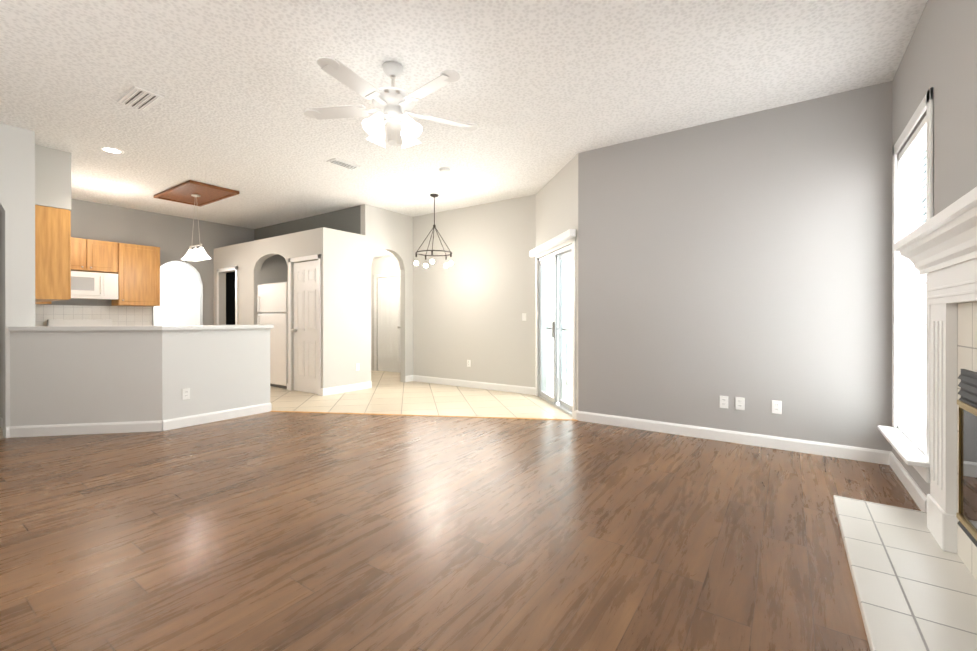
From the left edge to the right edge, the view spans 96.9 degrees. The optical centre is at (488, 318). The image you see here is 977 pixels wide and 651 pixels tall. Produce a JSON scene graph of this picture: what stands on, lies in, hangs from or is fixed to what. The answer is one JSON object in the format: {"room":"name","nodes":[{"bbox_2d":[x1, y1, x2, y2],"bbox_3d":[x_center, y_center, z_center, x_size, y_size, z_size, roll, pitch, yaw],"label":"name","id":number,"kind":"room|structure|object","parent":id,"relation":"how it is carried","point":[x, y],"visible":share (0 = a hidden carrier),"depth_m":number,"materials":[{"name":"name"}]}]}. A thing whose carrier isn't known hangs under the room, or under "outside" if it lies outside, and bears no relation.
{"room":"living room","nodes":[
{"label":"living room","id":0,"kind":"room"},
{"bbox_2d":[0,210,2,417],"bbox_3d":[-5.904,-0.359,5.181,2.970,3.010,0.150,0,0,35],"label":"wall","id":1,"kind":"structure","parent":0,"point":[1,350],"depth_m":4.54,"materials":[{"name":"grey paint"}]},
{"bbox_2d":[0,417,2,428],"bbox_3d":[-5.297,1.092,4.682,1.400,0.110,0.015,0,0,35],"label":"baseboard","id":2,"kind":"structure","parent":1,"relation":"attached to","point":[1,422],"depth_m":4.55,"materials":[{"name":"white wood"}]},
{"bbox_2d":[0,123,34,437],"bbox_3d":[-5.147,-0.356,3.533,0.150,3.010,2.000,0,0,35],"label":"wall","id":3,"kind":"structure","parent":0,"point":[17,176],"depth_m":4.21,"materials":[{"name":"white paint"}]},
{"bbox_2d":[6,426,9,437],"bbox_3d":[-4.573,1.093,4.221,0.015,0.110,0.180,0,0,35],"label":"baseboard","id":4,"kind":"structure","parent":3,"relation":"attached to","point":[7,432],"depth_m":4.16,"materials":[{"name":"white wood"}]},
{"bbox_2d":[35,145,70,210],"bbox_3d":[-5.833,-1.544,5.440,2.546,0.638,0.355,0,0,35],"label":"soffit","id":5,"kind":"structure","parent":0,"point":[53,178],"depth_m":4.74,"materials":[{"name":"grey paint"}]},
{"bbox_2d":[35,205,70,300],"bbox_3d":[-4.994,-0.715,4.862,0.509,1.005,0.354,0,0,35],"label":"upper cabinet","id":6,"kind":"object","parent":5,"relation":"attached to","point":[52,254],"depth_m":4.74,"materials":[{"name":"brown wood"}]},
{"bbox_2d":[35,305,99,325],"bbox_3d":[-5.768,0.466,5.536,2.547,1.348,0.582,0,0,35],"label":"backsplash","id":7,"kind":"structure","parent":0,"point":[43,313],"depth_m":6.65,"materials":[{"name":"white tile"}]},
{"bbox_2d":[100,306,110,318],"bbox_3d":[-6.267,0.464,7.046,0.010,1.348,1.297,0,0,35],"label":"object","id":8,"kind":"object","parent":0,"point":[105,311],"depth_m":7.06,"materials":[{"name":"white tile"}]},
{"bbox_2d":[111,306,151,325],"bbox_3d":[-5.788,0.464,7.167,0.600,1.348,0.540,0,0,35],"label":"backsplash","id":9,"kind":"structure","parent":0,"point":[129,315],"depth_m":7.34,"materials":[{"name":"white tile"}]},
{"bbox_2d":[35,199,253,325],"bbox_3d":[-5.988,-0.363,7.567,0.120,3.010,3.680,0,0,35],"label":"wall","id":10,"kind":"structure","parent":0,"point":[170,236],"depth_m":7.72,"materials":[{"name":"grey paint"}]},
{"bbox_2d":[35,301,50,303],"bbox_3d":[-6.577,-0.718,6.314,0.330,1.005,0.230,0,0,35],"label":"upper cabinet","id":11,"kind":"object","parent":10,"relation":"attached to","point":[49,302],"depth_m":6.26,"materials":[{"name":"brown wood"}]},
{"bbox_2d":[71,237,118,272],"bbox_3d":[-6.286,-0.979,6.714,0.354,0.485,0.760,0,0,35],"label":"upper cabinet","id":12,"kind":"object","parent":10,"relation":"attached to","point":[87,255],"depth_m":6.69,"materials":[{"name":"brown wood"}]},
{"bbox_2d":[71,271,117,299],"bbox_3d":[-6.262,-0.512,6.698,0.410,0.410,0.754,0,0,35],"label":"microwave","id":13,"kind":"object","parent":12,"relation":"attached to","point":[94,286],"visible":0.71,"depth_m":6.66,"materials":[{"name":"white"}]},
{"bbox_2d":[111,243,159,305],"bbox_3d":[-5.906,-0.720,7.263,0.354,1.005,0.565,0,0,35],"label":"upper cabinet","id":14,"kind":"object","parent":10,"relation":"attached to","point":[135,268],"depth_m":7.14,"materials":[{"name":"brown wood"}]},
{"bbox_2d":[153,261,199,325],"bbox_3d":[-7.347,-0.365,8.943,0.120,3.010,3.600,0,0,35],"label":"wall","id":15,"kind":"structure","parent":0,"point":[179,294],"depth_m":9.54,"materials":[{"name":"grey paint"}]},
{"bbox_2d":[226,254,287,324],"bbox_3d":[-4.034,-0.068,8.052,2.775,2.416,0.656,0,0,35],"label":"wall","id":16,"kind":"structure","parent":0,"point":[274,268],"depth_m":8.00,"materials":[{"name":"grey paint"}]},
{"bbox_2d":[214,227,329,390],"bbox_3d":[-3.908,-0.108,7.491,3.630,2.500,0.120,0,0,35],"label":"wall","id":17,"kind":"structure","parent":0,"point":[248,259],"depth_m":7.27,"materials":[{"name":"grey paint"}]},
{"bbox_2d":[217,266,237,324],"bbox_3d":[-4.881,0.094,8.080,0.790,2.095,0.016,0,0,35],"label":"door frame","id":18,"kind":"structure","parent":17,"relation":"attached to","point":[235,268],"depth_m":7.88,"materials":[{"name":"white wood"}]},
{"bbox_2d":[291,260,317,393],"bbox_3d":[-2.831,0.127,6.685,0.706,2.025,0.113,0,0,35],"label":"pantry door","id":19,"kind":"structure","parent":17,"relation":"in","point":[305,293],"depth_m":6.71,"materials":[{"name":"white wood"}]},
{"bbox_2d":[288,254,320,395],"bbox_3d":[-2.842,0.091,6.671,0.845,2.105,0.016,0,0,35],"label":"door frame","id":20,"kind":"structure","parent":17,"relation":"attached to","point":[309,257],"depth_m":6.60,"materials":[{"name":"white wood"}]},
{"bbox_2d":[0,370,572,438],"bbox_3d":[-2.412,1.145,5.779,12.300,0.001,9.200,0,0,35],"label":"floor","id":21,"kind":"structure","parent":0,"point":[388,393],"depth_m":5.99,"materials":[{"name":"beige tile"}]},
{"bbox_2d":[47,319,112,325],"bbox_3d":[-6.134,0.574,6.612,0.701,1.130,0.748,0,0,35],"label":"range","id":22,"kind":"object","parent":21,"relation":"on","point":[79,322],"visible":0.04,"depth_m":6.74,"materials":[{"name":"white"}]},
{"bbox_2d":[10,330,161,425],"bbox_3d":[-3.983,0.632,4.365,1.308,1.030,0.140,0,0,-11],"label":"wall","id":23,"kind":"structure","parent":21,"relation":"on","point":[74,377],"depth_m":4.29,"materials":[{"name":"white paint"}]},
{"bbox_2d":[10,420,161,437],"bbox_3d":[-3.969,1.093,4.290,1.308,0.110,0.015,0,0,-11],"label":"baseboard","id":24,"kind":"structure","parent":23,"relation":"attached to","point":[79,429],"depth_m":4.28,"materials":[{"name":"white wood"}]},
{"bbox_2d":[8,324,272,330],"bbox_3d":[-3.722,0.095,4.806,1.161,0.041,2.088,0,0,35],"label":"countertop","id":25,"kind":"structure","parent":23,"relation":"on","point":[86,328],"depth_m":4.33,"materials":[{"name":"white"}]},
{"bbox_2d":[162,328,269,419],"bbox_3d":[-3.067,0.631,4.918,0.140,1.030,1.120,0,0,35],"label":"wall","id":26,"kind":"structure","parent":21,"relation":"on","point":[214,370],"depth_m":4.81,"materials":[{"name":"white paint"}]},
{"bbox_2d":[182,388,189,399],"bbox_3d":[-3.203,0.797,4.587,0.009,0.115,0.072,0,0,35],"label":"outlet","id":27,"kind":"object","parent":26,"relation":"attached to","point":[186,393],"visible":1,"depth_m":4.58,"materials":[{"name":"white plastic"}]},
{"bbox_2d":[162,403,270,430],"bbox_3d":[-3.003,1.091,4.875,0.015,0.110,1.120,0,0,35],"label":"baseboard","id":28,"kind":"structure","parent":26,"relation":"attached to","point":[180,422],"depth_m":4.80,"materials":[{"name":"white wood"}]},
{"bbox_2d":[257,282,287,388],"bbox_3d":[-3.448,0.264,7.550,0.900,1.747,0.752,0,0,35],"label":"refrigerator","id":29,"kind":"object","parent":21,"relation":"on","point":[272,303],"visible":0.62,"depth_m":7.17,"materials":[{"name":"white metal"}]},
{"bbox_2d":[254,205,360,240],"bbox_3d":[-3.519,-0.364,8.158,3.510,3.010,0.100,0,0,35],"label":"wall","id":30,"kind":"structure","parent":0,"point":[347,220],"depth_m":7.72,"materials":[{"name":"grey paint"}]},
{"bbox_2d":[330,204,412,386],"bbox_3d":[-1.932,-0.363,7.262,0.120,3.010,1.750,0,0,35],"label":"wall","id":31,"kind":"structure","parent":0,"point":[347,298],"depth_m":7.00,"materials":[{"name":"grey paint"}]},
{"bbox_2d":[322,381,371,395],"bbox_3d":[-2.191,1.088,6.772,0.015,0.110,0.915,0,0,35],"label":"baseboard","id":32,"kind":"structure","parent":31,"relation":"attached to","point":[345,388],"depth_m":6.73,"materials":[{"name":"white wood"}]},
{"bbox_2d":[405,375,412,381],"bbox_3d":[-1.436,1.086,7.864,0.015,0.110,0.200,0,0,35],"label":"baseboard","id":33,"kind":"structure","parent":31,"relation":"attached to","point":[409,378],"depth_m":7.86,"materials":[{"name":"white wood"}]},
{"bbox_2d":[373,250,393,258],"bbox_3d":[-2.544,-1.320,8.540,2.340,0.001,1.640,0,0,35],"label":"ceiling","id":34,"kind":"structure","parent":0,"point":[382,253],"depth_m":8.90,"materials":[{"name":"white paint"}]},
{"bbox_2d":[371,256,399,370],"bbox_3d":[-2.043,-0.366,9.265,2.340,3.010,0.120,0,0,35],"label":"wall","id":35,"kind":"structure","parent":0,"point":[385,265],"depth_m":9.48,"materials":[{"name":"grey paint"}]},
{"bbox_2d":[374,273,399,370],"bbox_3d":[-2.136,0.087,9.246,0.900,2.105,0.016,0,0,35],"label":"door frame","id":36,"kind":"structure","parent":35,"relation":"attached to","point":[375,277],"depth_m":9.47,"materials":[{"name":"white wood"}]},
{"bbox_2d":[378,276,399,372],"bbox_3d":[-2.127,0.123,9.262,0.763,2.025,0.113,0,0,35],"label":"hall door","id":37,"kind":"structure","parent":35,"relation":"in","point":[388,324],"depth_m":9.29,"materials":[{"name":"white wood"}]},
{"bbox_2d":[0,412,920,650],"bbox_3d":[-1.248,1.146,3.030,6.840,0.001,5.600,0,0,35],"label":"floor","id":38,"kind":"structure","parent":0,"point":[281,531],"depth_m":2.26,"materials":[{"name":"brown wood"}]},
{"bbox_2d":[270,411,577,420],"bbox_3d":[-0.841,1.140,5.106,3.730,0.010,0.044,0,0,7],"label":"floor transition strip","id":39,"kind":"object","parent":38,"relation":"on","point":[426,415],"depth_m":5.08,"materials":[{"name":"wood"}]},
{"bbox_2d":[833,187,976,650],"bbox_3d":[1.585,0.365,1.497,0.433,1.575,2.660,0,0,35],"label":"fireplace","id":40,"kind":"object","parent":38,"relation":"on","point":[914,574],"visible":1,"depth_m":1.93,"materials":[{"name":"white tile"}]},
{"bbox_2d":[0,0,927,228],"bbox_3d":[-2.412,-1.865,5.774,12.300,0.001,9.200,0,0,35],"label":"ceiling","id":41,"kind":"structure","parent":0,"point":[540,94],"depth_m":3.40,"materials":[{"name":"white paint"}]},
{"bbox_2d":[99,146,123,153],"bbox_3d":[-4.157,-1.857,4.779,0.210,0.010,0.210,0,0,35],"label":"recessed light","id":42,"kind":"object","parent":41,"relation":"in","point":[111,150],"visible":1,"depth_m":4.77,"materials":[{"name":"white"}]},
{"bbox_2d":[117,87,163,110],"bbox_3d":[-2.946,-1.853,3.663,0.420,0.016,0.200,0,0,35],"label":"ceiling vent","id":43,"kind":"object","parent":41,"relation":"in","point":[140,98],"visible":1,"depth_m":3.65,"materials":[{"name":"white metal"}]},
{"bbox_2d":[154,180,238,206],"bbox_3d":[-4.347,-1.845,6.430,1.270,0.041,0.640,0,0,35],"label":"ceiling panel","id":44,"kind":"object","parent":41,"relation":"attached to","point":[184,191],"visible":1,"depth_m":6.36,"materials":[{"name":"brown wood"}]},
{"bbox_2d":[181,232,210,260],"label":"pendant light","id":45,"kind":"object","parent":44,"relation":"hanging from","point":[197,254],"depth_m":6.38,"materials":[{"name":"white glass"}]},
{"bbox_2d":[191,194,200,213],"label":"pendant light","id":46,"kind":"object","parent":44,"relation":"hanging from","point":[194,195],"depth_m":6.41,"materials":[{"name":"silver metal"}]},
{"bbox_2d":[326,158,360,169],"bbox_3d":[-1.742,-1.855,5.213,0.180,0.016,0.360,0,0,35],"label":"ceiling vent","id":47,"kind":"object","parent":41,"relation":"in","point":[341,163],"visible":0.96,"depth_m":5.19,"materials":[{"name":"white metal"}]},
{"bbox_2d":[304,57,477,148],"bbox_3d":[-0.695,-1.567,3.155,1.309,0.583,1.315,0,0,35],"label":"ceiling fan","id":48,"kind":"object","parent":41,"relation":"hanging from","point":[393,103],"visible":1,"depth_m":3.13,"materials":[{"name":"white"}]},
{"bbox_2d":[414,194,452,267],"bbox_3d":[-0.807,-1.328,6.530,0.582,1.072,0.580,0,0,35],"label":"chandelier","id":49,"kind":"object","parent":41,"relation":"hanging from","point":[434,196],"visible":1,"depth_m":6.49,"materials":[{"name":"brown metal"}]},
{"bbox_2d":[439,167,449,172],"bbox_3d":[-0.546,-1.846,5.396,0.130,0.035,0.130,0,0,35],"label":"smoke detector","id":50,"kind":"object","parent":41,"relation":"attached to","point":[444,170],"visible":1,"depth_m":5.36,"materials":[{"name":"white plastic"}]},
{"bbox_2d":[413,194,535,387],"bbox_3d":[-0.352,-0.363,7.307,2.670,3.010,0.120,0,0,35],"label":"wall","id":51,"kind":"structure","parent":0,"point":[475,301],"depth_m":7.11,"materials":[{"name":"grey paint"}]},
{"bbox_2d":[413,375,535,394],"bbox_3d":[-0.341,1.087,7.219,2.550,0.110,0.015,0,0,35],"label":"baseboard","id":52,"kind":"structure","parent":51,"relation":"attached to","point":[489,386],"depth_m":7.10,"materials":[{"name":"white wood"}]},
{"bbox_2d":[522,313,525,320],"bbox_3d":[0.542,-0.026,6.604,0.072,0.115,0.016,0,0,35],"label":"light switch","id":53,"kind":"object","parent":51,"relation":"attached to","point":[523,316],"visible":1,"depth_m":6.60,"materials":[{"name":"white plastic"}]},
{"bbox_2d":[536,154,577,409],"bbox_3d":[0.917,-0.360,5.691,0.120,3.010,1.648,0,0,-11],"label":"wall","id":54,"kind":"structure","parent":0,"point":[557,204],"depth_m":5.40,"materials":[{"name":"grey paint"}]},
{"bbox_2d":[529,229,575,256],"bbox_3d":[0.797,-0.970,5.678,0.075,0.085,1.640,0,0,-11],"label":"blind headrail","id":55,"kind":"object","parent":54,"relation":"attached to","point":[558,239],"visible":0.98,"depth_m":5.41,"materials":[{"name":"white plastic"}]},
{"bbox_2d":[538,244,571,415],"bbox_3d":[0.908,0.133,5.701,0.125,2.024,1.380,0,0,-11],"label":"sliding patio door","id":56,"kind":"structure","parent":54,"relation":"in","point":[557,257],"depth_m":5.71,"materials":[{"name":"white glass"}]},
{"bbox_2d":[536,236,575,418],"bbox_3d":[0.849,0.095,5.690,0.016,2.100,1.528,0,0,-11],"label":"door frame","id":57,"kind":"structure","parent":54,"relation":"attached to","point":[567,242],"depth_m":5.00,"materials":[{"name":"white wood"}]},
{"bbox_2d":[578,81,891,450],"bbox_3d":[2.167,-0.357,4.144,2.730,3.010,0.120,0,0,35],"label":"wall","id":58,"kind":"structure","parent":0,"point":[748,257],"depth_m":3.93,"materials":[{"name":"grey paint"}]},
{"bbox_2d":[720,396,727,408],"bbox_3d":[2.199,0.778,4.043,0.072,0.115,0.009,0,0,35],"label":"electrical outlet","id":59,"kind":"object","parent":58,"relation":"attached to","point":[723,401],"visible":1,"depth_m":4.04,"materials":[{"name":"white plastic"}]},
{"bbox_2d":[576,411,891,464],"bbox_3d":[2.073,1.093,4.129,2.625,0.110,0.015,0,0,35],"label":"baseboard","id":60,"kind":"structure","parent":58,"relation":"attached to","point":[835,450],"depth_m":3.93,"materials":[{"name":"white wood"}]},
{"bbox_2d":[736,397,744,409],"bbox_3d":[2.306,0.778,3.969,0.072,0.115,0.009,0,0,35],"label":"electrical outlet","id":61,"kind":"object","parent":58,"relation":"attached to","point":[740,403],"visible":1,"depth_m":3.97,"materials":[{"name":"white plastic"}]},
{"bbox_2d":[772,400,781,413],"bbox_3d":[2.536,0.778,3.810,0.072,0.115,0.009,0,0,35],"label":"electrical outlet","id":62,"kind":"object","parent":58,"relation":"attached to","point":[776,407],"visible":1,"depth_m":3.81,"materials":[{"name":"white plastic"}]},
{"bbox_2d":[892,0,976,495],"bbox_3d":[1.649,-0.352,1.099,0.120,3.010,5.720,0,0,35],"label":"wall","id":63,"kind":"structure","parent":0,"point":[940,55],"depth_m":2.31,"materials":[{"name":"grey paint"}]},
{"bbox_2d":[877,87,933,482],"bbox_3d":[2.793,-0.180,2.849,0.223,2.240,1.050,0,0,35],"label":"window","id":64,"kind":"structure","parent":63,"relation":"in","point":[908,451],"depth_m":2.93,"materials":[{"name":"white"}]},
{"bbox_2d":[898,116,925,455],"bbox_3d":[2.810,-0.200,2.837,0.046,2.031,0.884,0,0,35],"label":"window blind slats","id":65,"kind":"structure","parent":64,"relation":"attached to","point":[912,428],"depth_m":2.89,"materials":[{"name":"white plastic"}]},
{"bbox_2d":[889,452,926,511],"bbox_3d":[2.844,1.095,2.950,0.015,0.110,1.080,0,0,35],"label":"baseboard","id":66,"kind":"structure","parent":63,"relation":"attached to","point":[914,490],"depth_m":2.84,"materials":[{"name":"white wood"}]},
{"label":"outside","id":67,"kind":"structure","parent":0,"visible":0},
{"bbox_2d":[548,257,571,381],"bbox_3d":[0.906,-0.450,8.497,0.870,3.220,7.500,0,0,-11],"label":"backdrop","id":68,"kind":"structure","parent":67,"point":[550,362],"depth_m":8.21,"materials":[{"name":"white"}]},
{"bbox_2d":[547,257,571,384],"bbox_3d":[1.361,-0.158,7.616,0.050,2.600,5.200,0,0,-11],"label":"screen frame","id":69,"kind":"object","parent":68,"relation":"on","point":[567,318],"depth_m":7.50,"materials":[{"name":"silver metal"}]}
]}

